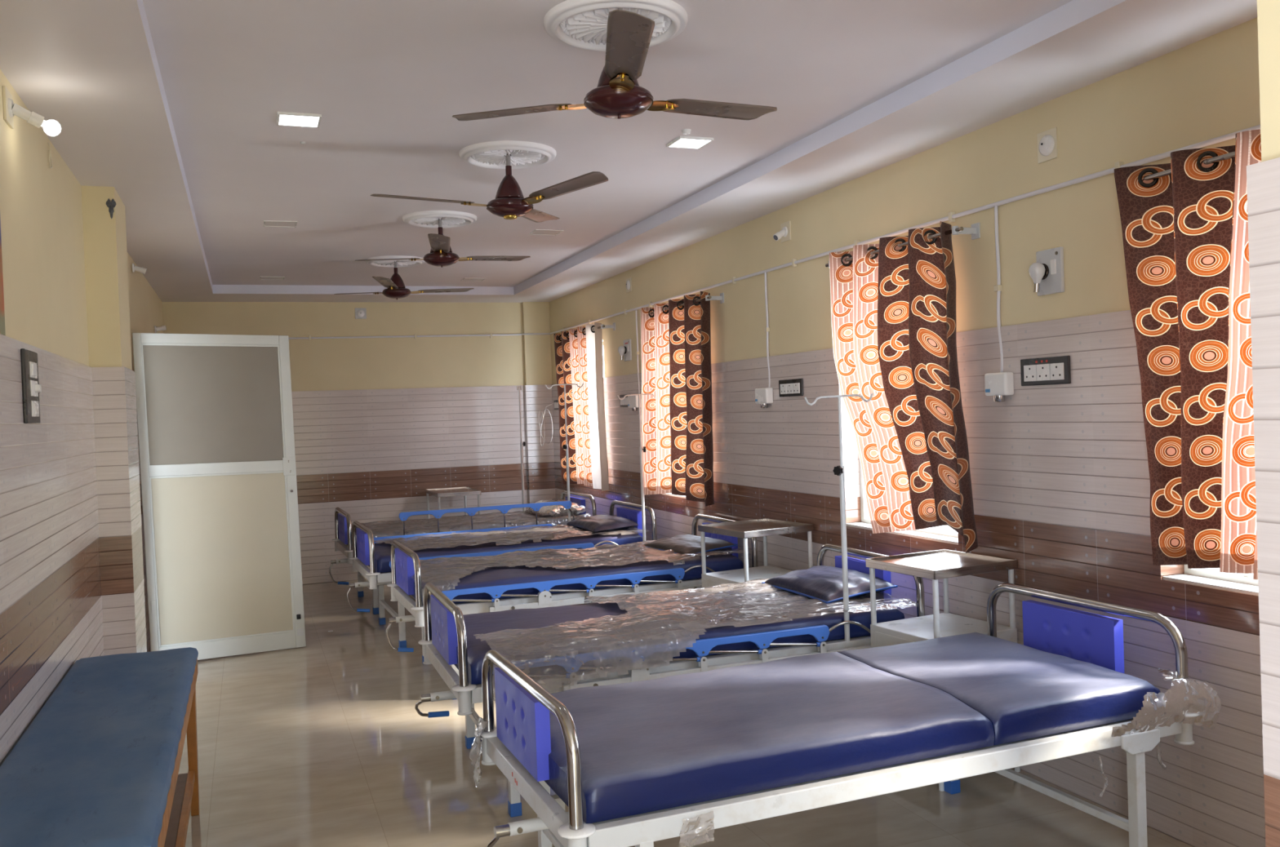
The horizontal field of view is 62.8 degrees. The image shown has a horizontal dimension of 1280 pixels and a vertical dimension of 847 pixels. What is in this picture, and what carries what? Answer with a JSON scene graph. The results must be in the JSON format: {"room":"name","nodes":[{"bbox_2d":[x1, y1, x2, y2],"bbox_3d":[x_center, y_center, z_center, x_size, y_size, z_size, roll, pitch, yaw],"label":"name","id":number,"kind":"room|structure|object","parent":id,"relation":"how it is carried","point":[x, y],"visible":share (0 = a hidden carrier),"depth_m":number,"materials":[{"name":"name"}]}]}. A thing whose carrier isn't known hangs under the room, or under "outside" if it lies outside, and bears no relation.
{"room":"hospital room","nodes":[
{"label":"hospital room","id":0,"kind":"room"},
{"bbox_2d":[0,69,163,766],"bbox_3d":[-2.092,0.141,3.103,0.214,3.350,17.280,-2,1,-21],"label":"wall","id":1,"kind":"structure","parent":0,"point":[51,616],"depth_m":4.28,"materials":[{"name":"yellow paint"}]},
{"bbox_2d":[0,219,5,335],"bbox_3d":[-2.104,-0.582,3.325,0.004,0.550,0.705,-2,1,-21],"label":"poster","id":2,"kind":"object","parent":1,"relation":"attached to","point":[2,331],"visible":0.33,"depth_m":3.63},
{"bbox_2d":[20,348,41,423],"bbox_3d":[-2.296,-0.138,3.969,0.036,0.276,0.255,-2,1,-21],"label":"switch panel","id":3,"kind":"object","parent":1,"relation":"attached to","point":[31,388],"visible":1,"depth_m":3.92,"materials":[{"name":"black plastic"}]},
{"bbox_2d":[2,85,61,136],"bbox_3d":[-2.250,-1.153,3.884,0.168,0.146,0.138,-2,1,-21],"label":"wall lamp","id":4,"kind":"object","parent":1,"relation":"attached to","point":[51,127],"visible":1,"depth_m":3.87,"materials":[{"name":"beige plastic"}]},
{"bbox_2d":[47,142,53,168],"bbox_3d":[-2.617,-1.188,4.644,0.014,0.119,0.052,-2,1,-21],"label":"wire loop","id":5,"kind":"object","parent":1,"relation":"hanging from","point":[51,166],"visible":1,"depth_m":4.64,"materials":[{"name":"beige plastic"}]},
{"bbox_2d":[132,263,146,274],"bbox_3d":[-3.849,-1.192,8.062,0.098,0.084,0.072,-2,1,-21],"label":"holder","id":6,"kind":"object","parent":1,"relation":"attached to","point":[142,270],"visible":1,"depth_m":8.05,"materials":[{"name":"white plastic"}]},
{"bbox_2d":[154,325,166,333],"bbox_3d":[-4.513,-0.889,9.863,0.099,0.075,0.072,-2,1,-21],"label":"holder","id":7,"kind":"object","parent":1,"relation":"attached to","point":[162,327],"visible":0.99,"depth_m":9.85,"materials":[{"name":"white plastic"}]},
{"bbox_2d":[132,333,306,660],"bbox_3d":[-3.187,0.549,7.988,1.143,2.473,0.064,-3,1,-30],"label":"door leaf","id":8,"kind":"structure","parent":1,"relation":"in","point":[215,426],"depth_m":7.97,"materials":[{"name":"white metal"}]},
{"bbox_2d":[81,185,146,656],"bbox_3d":[-2.960,0.135,5.922,0.172,3.350,0.578,-2,1,-21],"label":"pillar","id":9,"kind":"structure","parent":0,"point":[104,237],"depth_m":5.66,"materials":[{"name":"yellow paint"}]},
{"bbox_2d":[106,198,115,218],"bbox_3d":[-2.858,-1.162,5.663,0.052,0.113,0.003,-2,1,-21],"label":"socket","id":10,"kind":"object","parent":9,"relation":"attached to","point":[112,204],"visible":1,"depth_m":5.66,"materials":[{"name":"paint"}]},
{"bbox_2d":[161,302,528,585],"bbox_3d":[-3.041,0.058,11.834,4.180,3.350,0.264,-2,1,-21],"label":"wall","id":11,"kind":"structure","parent":0,"point":[379,423],"depth_m":11.78,"materials":[{"name":"yellow paint"}]},
{"bbox_2d":[355,307,366,319],"bbox_3d":[-3.111,-1.228,11.670,0.123,0.120,0.022,-2,1,-21],"label":"cover plate","id":12,"kind":"object","parent":11,"relation":"attached to","point":[360,313],"visible":1,"depth_m":11.67,"materials":[{"name":"white plastic"}]},
{"bbox_2d":[288,333,549,340],"bbox_3d":[-3.020,-0.967,11.672,4.145,0.052,0.082,-2,1,-21],"label":"conduit","id":13,"kind":"object","parent":11,"relation":"attached to","point":[491,335],"visible":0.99,"depth_m":11.87,"materials":[{"name":"white plastic"}]},
{"bbox_2d":[521,302,555,503],"bbox_3d":[-1.170,-0.017,12.398,0.379,3.350,0.124,-2,1,-21],"label":"pillar","id":14,"kind":"structure","parent":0,"point":[535,315],"depth_m":12.33,"materials":[{"name":"yellow paint"}]},
{"bbox_2d":[0,0,1257,302],"bbox_3d":[-0.106,-1.487,3.849,4.580,0.260,17.280,-2,1,-21],"label":"ceiling","id":15,"kind":"structure","parent":0,"point":[173,106],"depth_m":4.71,"materials":[{"name":"white paint"}]},
{"bbox_2d":[259,276,284,279],"bbox_3d":[-3.552,-1.404,10.117,0.220,0.004,0.220,-2,1,-21],"label":"recessed light","id":16,"kind":"object","parent":15,"relation":"in","point":[261,277],"visible":1,"depth_m":10.12,"materials":[{"name":"white plastic"}]},
{"bbox_2d":[263,220,297,227],"bbox_3d":[-2.532,-1.404,7.371,0.220,0.004,0.220,-2,1,-21],"label":"recessed light","id":17,"kind":"object","parent":15,"relation":"in","point":[266,223],"visible":1,"depth_m":7.37,"materials":[{"name":"white plastic"}]},
{"bbox_2d":[276,111,321,128],"bbox_3d":[-1.573,-1.401,4.830,0.190,0.012,0.190,-2,1,-21],"label":"recessed light","id":18,"kind":"object","parent":15,"relation":"in","point":[283,118],"visible":1,"depth_m":4.81,"materials":[{"name":"white plastic"}]},
{"bbox_2d":[279,115,319,126],"bbox_3d":[-1.573,-1.401,4.830,0.170,0.009,0.170,-2,1,-21],"label":"diffuser","id":19,"kind":"object","parent":18,"relation":"attached to","point":[284,120],"depth_m":4.83,"materials":[{"name":"white"}]},
{"bbox_2d":[364,255,425,267],"bbox_3d":[-2.159,-1.427,9.252,0.516,0.036,0.516,-2,1,-21],"label":"ceiling rose","id":20,"kind":"object","parent":15,"relation":"attached to","point":[400,263],"visible":0.88,"depth_m":9.20,"materials":[{"name":"white paint"}]},
{"bbox_2d":[333,261,474,299],"bbox_3d":[-2.034,-1.274,9.242,1.214,0.351,1.241,-2,1,-21],"label":"ceiling fan","id":21,"kind":"object","parent":15,"relation":"hanging from","point":[396,289],"visible":1,"depth_m":9.21,"materials":[{"name":"brown metal"}]},
{"bbox_2d":[402,210,476,227],"bbox_3d":[-1.405,-1.429,7.356,0.516,0.036,0.516,-2,1,-21],"label":"ceiling rose","id":22,"kind":"object","parent":15,"relation":"attached to","point":[427,219],"visible":0.98,"depth_m":7.28,"materials":[{"name":"white paint"}]},
{"bbox_2d":[354,218,530,267],"bbox_3d":[-1.298,-1.274,7.294,1.248,0.351,1.211,-2,1,-21],"label":"ceiling fan","id":23,"kind":"object","parent":15,"relation":"hanging from","point":[441,255],"visible":0.99,"depth_m":7.30,"materials":[{"name":"brown metal"}]},
{"bbox_2d":[461,278,485,281],"bbox_3d":[-1.714,-1.480,10.765,0.220,0.004,0.220,-2,1,-21],"label":"recessed light","id":24,"kind":"object","parent":15,"relation":"in","point":[464,279],"visible":1,"depth_m":10.77,"materials":[{"name":"white plastic"}]},
{"bbox_2d":[462,278,484,280],"bbox_3d":[-1.714,-1.480,10.765,0.200,0.001,0.200,-2,1,-21],"label":"diffuser","id":25,"kind":"object","parent":24,"relation":"attached to","point":[464,279],"depth_m":10.76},
{"bbox_2d":[370,154,608,222],"bbox_3d":[-0.822,-1.267,5.535,1.157,0.354,1.266,-2,1,-21],"label":"ceiling fan","id":26,"kind":"object","parent":15,"relation":"hanging from","point":[509,202],"visible":0.98,"depth_m":5.52,"materials":[{"name":"brown metal"}]},
{"bbox_2d":[458,140,555,168],"bbox_3d":[-0.706,-1.431,5.610,0.516,0.036,0.516,-2,1,-21],"label":"ceiling rose","id":27,"kind":"object","parent":15,"relation":"attached to","point":[491,154],"visible":0.96,"depth_m":5.54,"materials":[{"name":"white paint"}]},
{"bbox_2d":[528,229,563,235],"bbox_3d":[-0.729,-1.480,8.112,0.220,0.004,0.220,-2,1,-21],"label":"recessed light","id":28,"kind":"object","parent":15,"relation":"in","point":[537,232],"visible":1,"depth_m":8.11,"materials":[{"name":"white plastic"}]},
{"bbox_2d":[531,230,560,235],"bbox_3d":[-0.729,-1.480,8.112,0.200,0.001,0.200,-2,1,-21],"label":"diffuser","id":29,"kind":"object","parent":28,"relation":"attached to","point":[535,232],"depth_m":8.11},
{"bbox_2d":[452,9,777,120],"bbox_3d":[0.034,-1.275,3.735,1.225,0.351,1.234,-2,1,-21],"label":"ceiling fan","id":30,"kind":"object","parent":15,"relation":"hanging from","point":[618,94],"visible":1,"depth_m":3.68,"materials":[{"name":"brown metal"}]},
{"bbox_2d":[543,0,687,51],"bbox_3d":[-0.086,-1.429,3.760,0.516,0.036,0.516,-2,1,-21],"label":"ceiling rose","id":31,"kind":"object","parent":15,"relation":"attached to","point":[571,23],"visible":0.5,"depth_m":3.69,"materials":[{"name":"white paint"}]},
{"bbox_2d":[681,128,691,134],"bbox_3d":[0.234,-1.470,5.279,0.052,0.018,0.051,-2,1,-21],"label":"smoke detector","id":32,"kind":"object","parent":15,"relation":"attached to","point":[685,131],"visible":1,"depth_m":5.26,"materials":[{"name":"white plastic"}]},
{"bbox_2d":[666,135,713,149],"bbox_3d":[0.262,-1.477,5.503,0.190,0.012,0.190,-2,1,-21],"label":"recessed light","id":33,"kind":"object","parent":15,"relation":"in","point":[684,142],"visible":1,"depth_m":5.49,"materials":[{"name":"white plastic"}]},
{"bbox_2d":[669,138,710,148],"bbox_3d":[0.262,-1.477,5.503,0.170,0.009,0.170,-2,1,-21],"label":"diffuser","id":34,"kind":"object","parent":33,"relation":"attached to","point":[677,143],"depth_m":5.50,"materials":[{"name":"white"}]},
{"bbox_2d":[177,579,1192,846],"bbox_3d":[0.013,1.806,3.893,4.680,0.150,17.280,-2,1,-21],"label":"floor","id":35,"kind":"structure","parent":0,"point":[323,743],"depth_m":5.13,"materials":[{"name":"beige tile"}]},
{"bbox_2d":[0,647,199,846],"bbox_3d":[-1.862,1.419,3.664,0.515,0.764,2.470,-2,1,-21],"label":"bench","id":36,"kind":"object","parent":35,"relation":"on","point":[98,766],"visible":1,"depth_m":3.34,"materials":[{"name":"leather"}]},
{"bbox_2d":[164,773,187,846],"bbox_3d":[-1.864,1.606,3.690,0.396,0.020,2.140,-2,1,-21],"label":"shelf","id":37,"kind":"object","parent":36,"relation":"attached to","point":[174,837],"depth_m":4.25,"materials":[{"name":"brown wood"}]},
{"bbox_2d":[425,486,480,520],"bbox_3d":[-2.047,1.216,11.536,0.470,0.971,0.800,-2,1,-21],"label":"bedside table","id":38,"kind":"object","parent":35,"relation":"on","point":[452,491],"visible":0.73,"depth_m":11.42,"materials":[{"name":"silver metal"}]},
{"bbox_2d":[425,486,480,497],"bbox_3d":[-2.064,0.752,11.530,0.470,0.041,0.800,-2,1,-21],"label":"tray","id":39,"kind":"object","parent":38,"relation":"on","point":[452,491],"depth_m":11.40,"materials":[{"name":"silver metal"}]},
{"bbox_2d":[328,490,596,614],"bbox_3d":[-1.765,1.235,10.394,2.564,0.944,1.148,-2,1,-22],"label":"hospital bed","id":40,"kind":"object","parent":35,"relation":"on","point":[343,524],"visible":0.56,"depth_m":10.02,"materials":[{"name":"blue plastic"}]},
{"bbox_2d":[351,510,586,533],"bbox_3d":[-1.735,1.012,10.412,2.315,0.151,1.059,-2,1,-22],"label":"plastic sheet","id":41,"kind":"object","parent":40,"relation":"on","point":[415,521],"visible":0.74,"depth_m":10.36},
{"bbox_2d":[525,498,586,519],"bbox_3d":[-0.878,0.880,10.762,0.490,0.181,0.823,-2,1,-23],"label":"pillow","id":42,"kind":"object","parent":41,"relation":"on","point":[556,511],"visible":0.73,"depth_m":10.46,"materials":[{"name":"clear plastic"}]},
{"bbox_2d":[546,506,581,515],"bbox_3d":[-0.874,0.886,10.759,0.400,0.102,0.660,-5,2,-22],"label":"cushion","id":43,"kind":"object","parent":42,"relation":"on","point":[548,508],"depth_m":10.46,"materials":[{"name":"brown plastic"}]},
{"bbox_2d":[516,386,525,513],"bbox_3d":[-1.244,0.342,11.168,0.059,1.490,0.215,-2,1,6],"label":"pole","id":44,"kind":"object","parent":40,"relation":"attached to","point":[518,388],"visible":0.97,"depth_m":11.16,"materials":[{"name":"silver metal"}]},
{"bbox_2d":[545,383,583,522],"bbox_3d":[-0.707,0.344,10.253,0.397,1.472,0.052,-2,1,-22],"label":"pole","id":45,"kind":"object","parent":40,"relation":"attached to","point":[564,446],"visible":0.98,"depth_m":10.26,"materials":[{"name":"silver metal"}]},
{"bbox_2d":[346,500,657,648],"bbox_3d":[-1.195,1.234,8.949,2.564,0.944,1.166,-2,1,-22],"label":"hospital bed","id":46,"kind":"object","parent":35,"relation":"on","point":[366,552],"visible":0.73,"depth_m":8.67,"materials":[{"name":"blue plastic"}]},
{"bbox_2d":[373,525,642,550],"bbox_3d":[-1.165,1.008,8.964,2.315,0.156,1.058,-2,1,-22],"label":"plastic sheet","id":47,"kind":"object","parent":46,"relation":"on","point":[536,527],"visible":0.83,"depth_m":8.89,"materials":[{"name":"plastic"}]},
{"bbox_2d":[564,515,639,533],"bbox_3d":[-0.344,0.885,9.292,0.419,0.117,0.740,-2,1,-23],"label":"pillow","id":48,"kind":"object","parent":47,"relation":"on","point":[597,523],"visible":0.98,"depth_m":9.06,"materials":[{"name":"leather"}]},
{"bbox_2d":[617,393,655,544],"bbox_3d":[0.019,0.408,8.863,0.397,1.328,0.051,-2,1,-22],"label":"pole","id":49,"kind":"object","parent":46,"relation":"attached to","point":[641,449],"visible":0.88,"depth_m":8.86,"materials":[{"name":"silver metal"}]},
{"bbox_2d":[386,514,758,699],"bbox_3d":[-0.504,1.229,7.418,2.564,0.944,1.148,-2,1,-22],"label":"hospital bed","id":50,"kind":"object","parent":35,"relation":"on","point":[495,588],"visible":0.66,"depth_m":6.99,"materials":[{"name":"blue plastic"}]},
{"bbox_2d":[413,540,743,583],"bbox_3d":[-0.474,1.004,7.435,2.311,0.167,1.078,-2,1,-22],"label":"plastic sheet","id":51,"kind":"object","parent":50,"relation":"on","point":[542,552],"visible":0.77,"depth_m":7.48,"materials":[{"name":"plastic"}]},
{"bbox_2d":[640,534,737,557],"bbox_3d":[0.350,0.894,7.758,0.428,0.097,0.727,-2,1,-26],"label":"pillow","id":52,"kind":"object","parent":51,"relation":"on","point":[685,544],"visible":0.91,"depth_m":7.59,"materials":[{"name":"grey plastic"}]},
{"bbox_2d":[414,543,924,817],"bbox_3d":[0.128,1.233,5.441,2.564,0.944,1.148,-2,1,-20],"label":"hospital bed","id":53,"kind":"object","parent":35,"relation":"on","point":[557,666],"visible":0.77,"depth_m":5.05,"materials":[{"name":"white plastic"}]},
{"bbox_2d":[473,577,909,684],"bbox_3d":[0.194,1.055,5.423,2.275,0.298,1.157,-2,1,-20],"label":"plastic sheet","id":54,"kind":"object","parent":53,"relation":"on","point":[642,614],"visible":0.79,"depth_m":5.36,"materials":[{"name":"plastic"}]},
{"bbox_2d":[761,565,897,604],"bbox_3d":[1.034,0.881,5.803,0.438,0.124,0.707,-2,1,-22],"label":"pillow","id":55,"kind":"object","parent":54,"relation":"on","point":[824,584],"visible":0.91,"depth_m":5.64,"materials":[{"name":"leather"}]},
{"bbox_2d":[804,393,873,641],"bbox_3d":[1.017,0.469,5.215,0.397,1.232,0.051,-2,1,-21],"label":"pole","id":56,"kind":"object","parent":53,"relation":"attached to","point":[838,470],"visible":1,"depth_m":5.21,"materials":[{"name":"silver metal"}]},
{"bbox_2d":[697,518,813,591],"bbox_3d":[0.758,1.161,6.810,0.558,1.006,0.540,-2,1,-29],"label":"bedside table","id":57,"kind":"object","parent":35,"relation":"on","point":[763,527],"visible":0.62,"depth_m":6.78,"materials":[{"name":"silver metal"}]},
{"bbox_2d":[697,518,813,538],"bbox_3d":[0.748,0.678,6.807,0.540,0.041,0.540,-2,1,-29],"label":"tray","id":58,"kind":"object","parent":57,"relation":"on","point":[746,529],"depth_m":6.73,"materials":[{"name":"silver metal"}]},
{"bbox_2d":[474,582,1199,846],"bbox_3d":[0.681,1.234,3.877,2.564,0.944,1.130,-2,1,-22],"label":"hospital bed","id":59,"kind":"object","parent":35,"relation":"on","point":[631,764],"visible":1,"depth_m":3.58,"materials":[{"name":"blue leather"}]},
{"bbox_2d":[469,717,488,787],"bbox_3d":[-0.600,1.212,3.899,0.067,0.265,0.189,-2,1,-21],"label":"scrap","id":60,"kind":"object","parent":59,"relation":"hanging from","point":[480,724],"visible":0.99,"depth_m":3.89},
{"bbox_2d":[679,814,714,846],"bbox_3d":[0.166,1.199,3.084,0.118,0.094,0.010,-2,1,-22],"label":"scrap","id":61,"kind":"object","parent":59,"relation":"attached to","point":[686,839],"visible":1,"depth_m":3.08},
{"bbox_2d":[1098,756,1108,797],"bbox_3d":[1.633,1.244,3.692,0.038,0.144,0.014,-2,1,-21],"label":"plastic shred","id":62,"kind":"object","parent":59,"relation":"hanging from","point":[1099,757],"visible":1,"depth_m":3.69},
{"bbox_2d":[1155,742,1166,769],"bbox_3d":[1.903,1.213,3.823,0.040,0.104,0.018,-2,1,-21],"label":"plastic shred","id":63,"kind":"object","parent":59,"relation":"hanging from","point":[1161,762],"visible":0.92,"depth_m":3.83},
{"bbox_2d":[1111,667,1219,737],"bbox_3d":[1.867,1.030,3.852,0.514,0.216,0.229,-2,1,-21],"label":"plastic bag","id":64,"kind":"object","parent":59,"relation":"hanging from","point":[1176,708],"visible":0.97,"depth_m":3.79,"materials":[{"name":"plastic"}]},
{"bbox_2d":[865,549,1020,791],"bbox_3d":[1.458,1.159,5.059,0.528,1.006,0.490,-2,1,-26],"label":"bedside table","id":65,"kind":"object","parent":35,"relation":"on","point":[944,564],"visible":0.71,"depth_m":5.01,"materials":[{"name":"silver metal"}]},
{"bbox_2d":[865,549,1017,580],"bbox_3d":[1.448,0.676,5.057,0.510,0.041,0.490,-2,1,-26],"label":"tray","id":66,"kind":"object","parent":65,"relation":"on","point":[936,565],"depth_m":4.99,"materials":[{"name":"silver metal"}]},
{"bbox_2d":[549,17,1265,846],"bbox_3d":[1.992,-0.028,4.636,0.214,3.350,17.280,-2,1,-21],"label":"wall","id":67,"kind":"structure","parent":0,"point":[1060,473],"depth_m":4.87,"materials":[{"name":"yellow paint"}]},
{"bbox_2d":[538,402,555,446],"bbox_3d":[-1.059,0.004,11.852,0.180,0.492,0.606,-2,1,0],"label":"tube","id":68,"kind":"object","parent":67,"relation":"attached to","point":[554,402],"visible":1,"depth_m":11.86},
{"bbox_2d":[560,322,615,338],"bbox_3d":[-0.574,-0.945,10.904,0.141,0.076,1.580,-2,1,-21],"label":"curtain rod","id":69,"kind":"object","parent":67,"relation":"attached to","point":[602,326],"visible":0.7,"depth_m":10.21,"materials":[{"name":"metal"}]},
{"bbox_2d":[553,322,608,491],"bbox_3d":[-0.617,-0.163,10.942,0.121,1.670,1.502,-2,1,-21],"label":"curtain","id":70,"kind":"object","parent":69,"relation":"hanging from","point":[579,357],"visible":0.97,"depth_m":10.75,"materials":[{"name":"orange fabric"}]},
{"bbox_2d":[619,394,627,407],"bbox_3d":[-0.148,-0.217,9.986,0.017,0.118,0.220,-2,1,-21],"label":"socket plate","id":71,"kind":"object","parent":67,"relation":"attached to","point":[623,403],"visible":0.64,"depth_m":9.98,"materials":[{"name":"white plastic"}]},
{"bbox_2d":[617,338,631,361],"bbox_3d":[-0.151,-0.691,9.877,0.091,0.200,0.180,-2,1,-21],"label":"lamp","id":72,"kind":"object","parent":67,"relation":"attached to","point":[625,350],"visible":1,"depth_m":9.88,"materials":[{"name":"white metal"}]},
{"bbox_2d":[626,277,631,293],"bbox_3d":[-0.113,-1.295,9.798,0.028,0.127,0.145,-2,1,-21],"label":"cover plate","id":73,"kind":"object","parent":67,"relation":"attached to","point":[628,282],"visible":1,"depth_m":9.77,"materials":[{"name":"beige plastic"}]},
{"bbox_2d":[627,395,641,411],"bbox_3d":[-0.052,-0.194,9.674,0.058,0.155,0.230,-2,1,-21],"label":"junction box","id":74,"kind":"object","parent":67,"relation":"attached to","point":[633,401],"visible":0.78,"depth_m":9.63,"materials":[{"name":"white plastic"}]},
{"bbox_2d":[635,310,639,394],"bbox_3d":[-0.020,-0.634,9.629,0.024,0.816,0.041,-2,1,-21],"label":"conduit","id":75,"kind":"object","parent":67,"relation":"attached to","point":[636,311],"visible":0.92,"depth_m":9.62,"materials":[{"name":"white plastic"}]},
{"bbox_2d":[650,293,724,314],"bbox_3d":[0.342,-0.945,8.465,0.141,0.076,1.330,-2,1,-21],"label":"curtain rod","id":76,"kind":"object","parent":67,"relation":"attached to","point":[707,298],"visible":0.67,"depth_m":7.89,"materials":[{"name":"metal"}]},
{"bbox_2d":[640,291,714,506],"bbox_3d":[0.289,-0.186,8.530,0.137,1.625,1.392,-2,1,-20],"label":"curtain","id":77,"kind":"object","parent":76,"relation":"hanging from","point":[677,424],"visible":1,"depth_m":8.42,"materials":[{"name":"beige fabric"}]},
{"bbox_2d":[755,387,773,408],"bbox_3d":[0.857,-0.177,7.254,0.058,0.140,0.180,-2,1,-21],"label":"junction box","id":78,"kind":"object","parent":67,"relation":"attached to","point":[763,396],"visible":1,"depth_m":7.21,"materials":[{"name":"white plastic"}]},
{"bbox_2d":[764,272,769,387],"bbox_3d":[0.880,-0.630,7.233,0.024,0.826,0.041,-2,1,-21],"label":"conduit","id":79,"kind":"object","parent":67,"relation":"attached to","point":[767,329],"visible":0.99,"depth_m":7.22,"materials":[{"name":"white plastic"}]},
{"bbox_2d":[773,221,791,242],"bbox_3d":[0.924,-1.270,6.933,0.102,0.125,0.124,-2,1,-21],"label":"holder","id":80,"kind":"object","parent":67,"relation":"attached to","point":[784,233],"visible":1,"depth_m":6.92,"materials":[{"name":"beige plastic"}]},
{"bbox_2d":[778,378,803,396],"bbox_3d":[1.003,-0.236,6.917,0.018,0.112,0.327,-2,1,-21],"label":"socket plate","id":81,"kind":"object","parent":67,"relation":"attached to","point":[787,388],"visible":1,"depth_m":6.91,"materials":[{"name":"black plastic"}]},
{"bbox_2d":[780,383,786,394],"bbox_3d":[0.961,-0.231,7.016,0.007,0.068,0.084,-2,1,-21],"label":"socket","id":82,"kind":"object","parent":81,"relation":"attached to","point":[783,386],"depth_m":7.01,"materials":[{"name":"white plastic"}]},
{"bbox_2d":[786,383,793,394],"bbox_3d":[0.992,-0.231,6.934,0.007,0.068,0.084,-2,1,-21],"label":"socket","id":83,"kind":"object","parent":81,"relation":"attached to","point":[789,387],"depth_m":6.93,"materials":[{"name":"white plastic"}]},
{"bbox_2d":[792,382,799,393],"bbox_3d":[1.023,-0.231,6.852,0.007,0.068,0.084,-2,1,-21],"label":"socket","id":84,"kind":"object","parent":81,"relation":"attached to","point":[796,386],"depth_m":6.85,"materials":[{"name":"white plastic"}]},
{"bbox_2d":[846,457,958,544],"bbox_3d":[1.501,-0.115,5.904,0.175,1.473,1.100,-2,1,-21],"label":"window","id":85,"kind":"structure","parent":67,"relation":"in","point":[949,535],"depth_m":5.84,"materials":[{"name":"white metal"}]},
{"bbox_2d":[825,222,980,267],"bbox_3d":[1.387,-0.945,5.680,0.141,0.076,1.260,-2,1,-21],"label":"curtain rod","id":86,"kind":"object","parent":67,"relation":"attached to","point":[975,229],"visible":0.65,"depth_m":5.15,"materials":[{"name":"metal"}]},
{"bbox_2d":[828,221,977,553],"bbox_3d":[1.367,-0.181,5.595,0.174,1.633,1.158,-2,1,-21],"label":"curtain","id":87,"kind":"object","parent":86,"relation":"hanging from","point":[893,309],"visible":0.98,"depth_m":5.50,"materials":[{"name":"beige fabric"}]},
{"bbox_2d":[549,124,1260,334],"bbox_3d":[0.826,-1.051,7.328,0.026,0.067,10.740,-2,1,-21],"label":"conduit","id":88,"kind":"object","parent":67,"relation":"attached to","point":[952,215],"visible":0.78,"depth_m":5.18,"materials":[{"name":"white plastic"}]},
{"bbox_2d":[993,205,1003,372],"bbox_3d":[1.715,-0.625,5.009,0.024,0.836,0.041,-2,1,-21],"label":"conduit pipe","id":89,"kind":"object","parent":67,"relation":"attached to","point":[998,287],"visible":0.91,"depth_m":5.00,"materials":[{"name":"white plastic"}]},
{"bbox_2d":[984,372,1013,402],"bbox_3d":[1.709,-0.172,4.987,0.058,0.140,0.155,-2,1,-21],"label":"junction box","id":90,"kind":"object","parent":67,"relation":"attached to","point":[999,385],"visible":1,"depth_m":4.96,"materials":[{"name":"white plastic"}]},
{"bbox_2d":[993,395,1005,402],"bbox_3d":[1.712,-0.118,4.988,0.052,0.032,0.051,-2,1,-21],"label":"outlet","id":91,"kind":"object","parent":90,"relation":"attached to","point":[996,398],"depth_m":4.97,"materials":[{"name":"silver metal"}]},
{"bbox_2d":[1020,355,1071,386],"bbox_3d":[1.830,-0.236,4.717,0.018,0.124,0.313,-2,1,-21],"label":"socket plate","id":92,"kind":"object","parent":67,"relation":"attached to","point":[1052,370],"visible":1,"depth_m":4.71,"materials":[{"name":"black plastic"}]},
{"bbox_2d":[1023,364,1036,382],"bbox_3d":[1.791,-0.231,4.806,0.007,0.074,0.081,-2,1,-21],"label":"socket","id":93,"kind":"object","parent":92,"relation":"attached to","point":[1029,371],"depth_m":4.80,"materials":[{"name":"white plastic"}]},
{"bbox_2d":[1036,364,1050,381],"bbox_3d":[1.821,-0.231,4.727,0.007,0.074,0.081,-2,1,-21],"label":"socket","id":94,"kind":"object","parent":92,"relation":"attached to","point":[1043,371],"depth_m":4.72,"materials":[{"name":"white plastic"}]},
{"bbox_2d":[1049,362,1064,380],"bbox_3d":[1.851,-0.231,4.647,0.007,0.074,0.081,-2,1,-21],"label":"socket","id":95,"kind":"object","parent":92,"relation":"attached to","point":[1056,369],"depth_m":4.64,"materials":[{"name":"white plastic"}]},
{"bbox_2d":[1028,246,1064,296],"bbox_3d":[1.802,-0.679,4.676,0.091,0.200,0.155,-2,1,-21],"label":"lamp","id":96,"kind":"object","parent":67,"relation":"attached to","point":[1047,273],"visible":1,"depth_m":4.67,"materials":[{"name":"white plastic"}]},
{"bbox_2d":[1049,259,1056,275],"bbox_3d":[1.837,-0.696,4.655,0.008,0.065,0.030,-2,1,-21],"label":"switch","id":97,"kind":"object","parent":96,"relation":"attached to","point":[1052,262],"depth_m":4.65,"materials":[{"name":"white plastic"}]},
{"bbox_2d":[1036,127,1057,163],"bbox_3d":[1.812,-1.242,4.679,0.028,0.134,0.118,-2,1,-21],"label":"cover plate","id":98,"kind":"object","parent":67,"relation":"attached to","point":[1047,146],"visible":1,"depth_m":4.66,"materials":[{"name":"beige plastic"}]},
{"bbox_2d":[1143,151,1235,180],"bbox_3d":[2.186,-0.946,3.553,0.141,0.076,1.215,-2,1,-21],"label":"curtain rod","id":99,"kind":"object","parent":67,"relation":"attached to","point":[1230,155],"visible":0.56,"depth_m":3.77,"materials":[{"name":"metal"}]},
{"bbox_2d":[1114,128,1261,579],"bbox_3d":[2.126,-0.231,3.625,0.145,1.537,1.077,-2,1,-21],"label":"curtain","id":100,"kind":"object","parent":99,"relation":"hanging from","point":[1185,231],"visible":0.81,"depth_m":3.82,"materials":[{"name":"brown fabric"}]},
{"bbox_2d":[1162,564,1258,595],"bbox_3d":[2.334,-0.116,3.686,0.175,1.473,1.100,-2,1,-21],"label":"window","id":101,"kind":"structure","parent":67,"relation":"in","point":[1237,583],"depth_m":4.03,"materials":[{"name":"white metal"}]},
{"bbox_2d":[1246,0,1279,846],"bbox_3d":[1.985,0.013,1.648,2.029,3.350,0.618,-2,1,-21],"label":"pier","id":102,"kind":"object","parent":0,"point":[1263,178],"visible":1,"depth_m":1.56,"materials":[{"name":"yellow paint"}]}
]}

